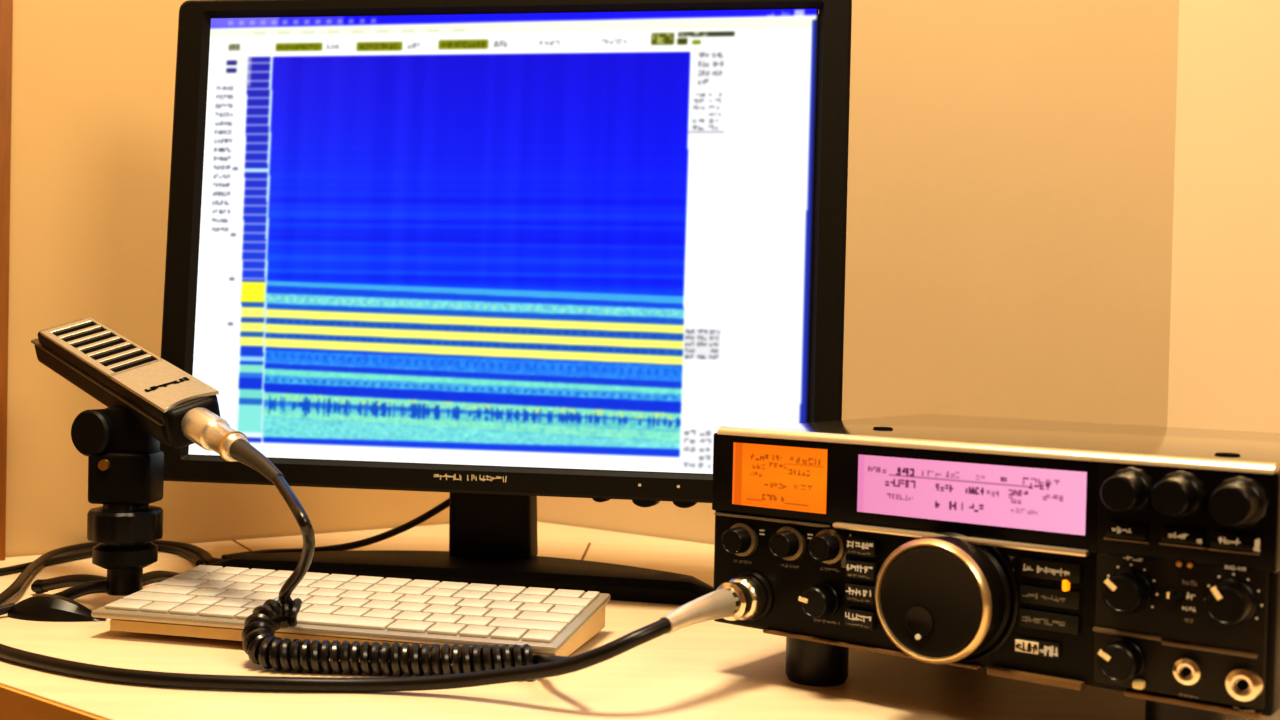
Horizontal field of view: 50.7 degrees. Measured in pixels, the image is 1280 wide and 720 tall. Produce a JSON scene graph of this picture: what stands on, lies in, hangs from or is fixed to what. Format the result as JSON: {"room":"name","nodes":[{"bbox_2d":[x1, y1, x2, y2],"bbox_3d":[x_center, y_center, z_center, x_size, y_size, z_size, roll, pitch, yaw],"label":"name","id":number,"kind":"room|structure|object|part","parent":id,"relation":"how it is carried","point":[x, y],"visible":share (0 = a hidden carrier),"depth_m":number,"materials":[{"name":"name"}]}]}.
{"room":"amateur radio room","nodes":[
{"label":"amateur radio room","id":0,"kind":"room"},
{"bbox_2d":[5,0,449,557],"bbox_3d":[-0.768,-0.392,0.925,1.599,2.600,0.060,1,1,-38],"label":"wall","id":1,"kind":"structure","parent":0,"point":[93,81],"depth_m":1.13,"materials":[{"name":"paint"}]},
{"bbox_2d":[0,0,12,560],"bbox_3d":[-0.530,-0.764,1.047,0.090,1.850,0.016,1,1,-38],"label":"trim","id":2,"kind":"structure","parent":1,"relation":"attached to","point":[6,6],"depth_m":1.08,"materials":[{"name":"brown wood"}]},
{"bbox_2d":[537,0,1178,544],"bbox_3d":[0.161,-0.377,1.219,0.648,2.600,0.060,2,1,37],"label":"wall","id":3,"kind":"structure","parent":0,"point":[1011,163],"depth_m":1.08,"materials":[{"name":"paint"}]},
{"bbox_2d":[1167,0,1279,432],"bbox_3d":[1.153,-0.353,1.092,1.511,2.600,0.060,1,1,-5],"label":"wall","id":4,"kind":"structure","parent":0,"point":[1224,349],"depth_m":1.01,"materials":[{"name":"paint"}]},
{"bbox_3d":[0.233,0.972,-0.086,3.292,0.050,2.995,1,1,0],"label":"floor","id":5,"kind":"structure","parent":0,"visible":0},
{"bbox_2d":[0,522,1279,719],"bbox_3d":[0.065,0.552,0.831,1.380,0.750,0.673,2,1,37],"label":"desk","id":6,"kind":"object","parent":5,"relation":"on","point":[708,670],"visible":0.38,"depth_m":0.74,"materials":[{"name":"laminate"}]},
{"bbox_2d":[0,594,106,621],"bbox_3d":[-0.392,0.159,0.868,0.095,0.015,0.032,1,1,-19],"label":"computer mouse","id":7,"kind":"object","parent":6,"relation":"on","point":[44,607],"visible":0.95,"depth_m":0.87,"materials":[{"name":"black plastic"}]},
{"bbox_2d":[0,545,202,575],"bbox_3d":[-0.490,0.159,1.038,0.282,0.006,0.101,1,1,-34],"label":"cable","id":8,"kind":"object","parent":6,"relation":"on","point":[196,560],"visible":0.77,"depth_m":1.08,"materials":[{"name":"black rubber"}]},
{"bbox_2d":[31,406,179,599],"bbox_3d":[-0.358,0.098,0.924,0.107,0.135,0.101,1,1,-23],"label":"microphone stand","id":9,"kind":"object","parent":6,"relation":"on","point":[126,463],"visible":0.88,"depth_m":0.89,"materials":[{"name":"plastic"}]},
{"bbox_3d":[-0.384,0.155,0.926,0.092,0.019,0.008,2,1,30],"label":"leg","id":10,"kind":"part","parent":9,"relation":"part of","materials":[{"name":"black rubber"}]},
{"bbox_3d":[-0.368,0.156,0.898,0.049,0.018,0.008,1,1,-12],"label":"leg","id":11,"kind":"part","parent":9,"relation":"part of","materials":[{"name":"black rubber"}]},
{"bbox_3d":[-0.344,0.146,0.903,0.027,0.019,0.027,1,1,0],"label":"post","id":12,"kind":"part","parent":9,"relation":"part of","materials":[{"name":"rubber"}]},
{"bbox_2d":[31,318,219,447],"bbox_3d":[-0.358,0.012,0.934,0.216,0.083,0.044,2,1,44],"label":"microphone","id":13,"kind":"object","parent":9,"relation":"on","point":[114,370],"visible":0.91,"depth_m":0.91,"materials":[{"name":"silver metal"}]},
{"bbox_3d":[-0.352,0.001,0.923,0.037,0.003,0.193,-22,31,-39],"label":"grille plate","id":14,"kind":"part","parent":13,"relation":"part of","materials":[{"name":"silver metal"}]},
{"bbox_2d":[181,407,568,675],"bbox_3d":[-0.162,0.104,0.763,0.318,0.139,0.079,2,1,28],"label":"cord","id":15,"kind":"object","parent":13,"relation":"attached to","point":[203,427],"visible":0.98,"depth_m":0.75,"materials":[{"name":"black rubber"}]},
{"bbox_3d":[-0.338,0.156,0.946,0.008,0.019,0.087,1,1,8],"label":"leg","id":16,"kind":"part","parent":9,"relation":"part of","materials":[{"name":"black rubber"}]},
{"bbox_2d":[221,498,449,558],"bbox_3d":[-0.225,0.120,1.121,0.229,0.092,0.051,1,1,0],"label":"cable","id":17,"kind":"object","parent":6,"relation":"on","point":[402,528],"visible":0.56,"depth_m":1.13,"materials":[{"name":"black rubber"}]},
{"bbox_2d":[91,565,610,656],"bbox_3d":[-0.176,0.158,0.842,0.296,0.028,0.118,1,1,13],"label":"keyboard","id":18,"kind":"object","parent":6,"relation":"on","point":[201,601],"visible":0.95,"depth_m":0.82,"materials":[{"name":"plastic"}]},
{"bbox_2d":[0,540,765,691],"bbox_3d":[-0.269,0.140,0.860,0.666,0.060,0.273,2,1,42],"label":"cable","id":19,"kind":"object","parent":6,"relation":"on","point":[741,597],"visible":0.94,"depth_m":0.71,"materials":[{"name":"black rubber"}]},
{"bbox_2d":[160,0,851,604],"bbox_3d":[-0.097,-0.045,1.007,0.494,0.433,0.132,1,1,9],"label":"computer monitor","id":20,"kind":"object","parent":6,"relation":"on","point":[498,256],"visible":0.95,"depth_m":0.96,"materials":[{"name":"black plastic"}]},
{"bbox_2d":[712,414,1279,719],"bbox_3d":[0.233,0.112,0.776,0.294,0.141,0.305,2,1,37],"label":"radio transceiver","id":21,"kind":"object","parent":6,"relation":"on","point":[1142,562],"visible":1,"depth_m":0.66,"materials":[{"name":"paint"}]},
{"bbox_3d":[0.054,0.100,0.748,0.016,0.016,0.013,2,1,37],"label":"knob","id":22,"kind":"part","parent":21,"relation":"part of","materials":[{"name":"plastic"}]},
{"bbox_3d":[0.078,0.100,0.730,0.016,0.016,0.013,2,1,37],"label":"knob","id":23,"kind":"part","parent":21,"relation":"part of","materials":[{"name":"plastic"}]},
{"bbox_3d":[0.095,0.128,0.717,0.018,0.018,0.014,2,1,37],"label":"knob","id":24,"kind":"part","parent":21,"relation":"part of","materials":[{"name":"plastic"}]},
{"bbox_3d":[0.098,0.099,0.715,0.016,0.016,0.013,2,1,37],"label":"knob","id":25,"kind":"part","parent":21,"relation":"part of","materials":[{"name":"plastic"}]},
{"bbox_3d":[0.164,0.120,0.685,0.294,0.065,0.018,2,1,37],"label":"panel","id":26,"kind":"part","parent":21,"relation":"part of","materials":[{"name":"black paint"}]},
{"bbox_3d":[0.192,0.139,0.653,0.022,0.008,0.004,2,1,37],"label":"name plate","id":27,"kind":"part","parent":21,"relation":"part of","materials":[{"name":"plastic"}]},
{"bbox_2d":[1062,580,1069,590],"bbox_3d":[0.203,0.107,0.643,0.003,0.005,0.005,2,1,37],"label":"indicator light","id":28,"kind":"object","parent":21,"relation":"on","point":[1065,584],"depth_m":0.64,"materials":[{"name":"orange plastic"}]},
{"bbox_3d":[0.220,0.138,0.620,0.019,0.019,0.013,2,1,37],"label":"knob","id":29,"kind":"part","parent":21,"relation":"part of","materials":[{"name":"plastic"}]},
{"bbox_3d":[0.222,0.106,0.617,0.020,0.020,0.016,2,1,37],"label":"knob","id":30,"kind":"part","parent":21,"relation":"part of","materials":[{"name":"plastic"}]},
{"bbox_3d":[0.221,0.060,0.614,0.021,0.021,0.024,2,1,37],"label":"double knob","id":31,"kind":"part","parent":21,"relation":"part of","materials":[{"name":"plastic"}]},
{"bbox_3d":[0.239,0.108,0.609,0.009,0.009,0.008,2,1,37],"label":"knob","id":32,"kind":"part","parent":21,"relation":"part of","materials":[{"name":"plastic"}]},
{"bbox_3d":[0.238,0.060,0.601,0.021,0.021,0.024,2,1,37],"label":"double knob","id":33,"kind":"part","parent":21,"relation":"part of","materials":[{"name":"plastic"}]},
{"bbox_2d":[1173,655,1203,684],"bbox_3d":[0.245,0.139,0.605,0.013,0.013,0.006,2,1,37],"label":"socket","id":34,"kind":"object","parent":21,"relation":"attached to","point":[1187,669],"depth_m":0.60,"materials":[{"name":"metal"}]},
{"bbox_3d":[0.257,0.106,0.590,0.020,0.020,0.016,2,1,37],"label":"knob","id":35,"kind":"part","parent":21,"relation":"part of","materials":[{"name":"plastic"}]},
{"bbox_3d":[0.259,0.062,0.586,0.022,0.022,0.024,2,1,37],"label":"double knob","id":36,"kind":"part","parent":21,"relation":"part of","materials":[{"name":"plastic"}]},
{"bbox_2d":[1225,666,1263,701],"bbox_3d":[0.264,0.142,0.591,0.015,0.015,0.006,2,1,37],"label":"socket","id":37,"kind":"object","parent":21,"relation":"attached to","point":[1242,683],"depth_m":0.59,"materials":[{"name":"metal"}]}
]}

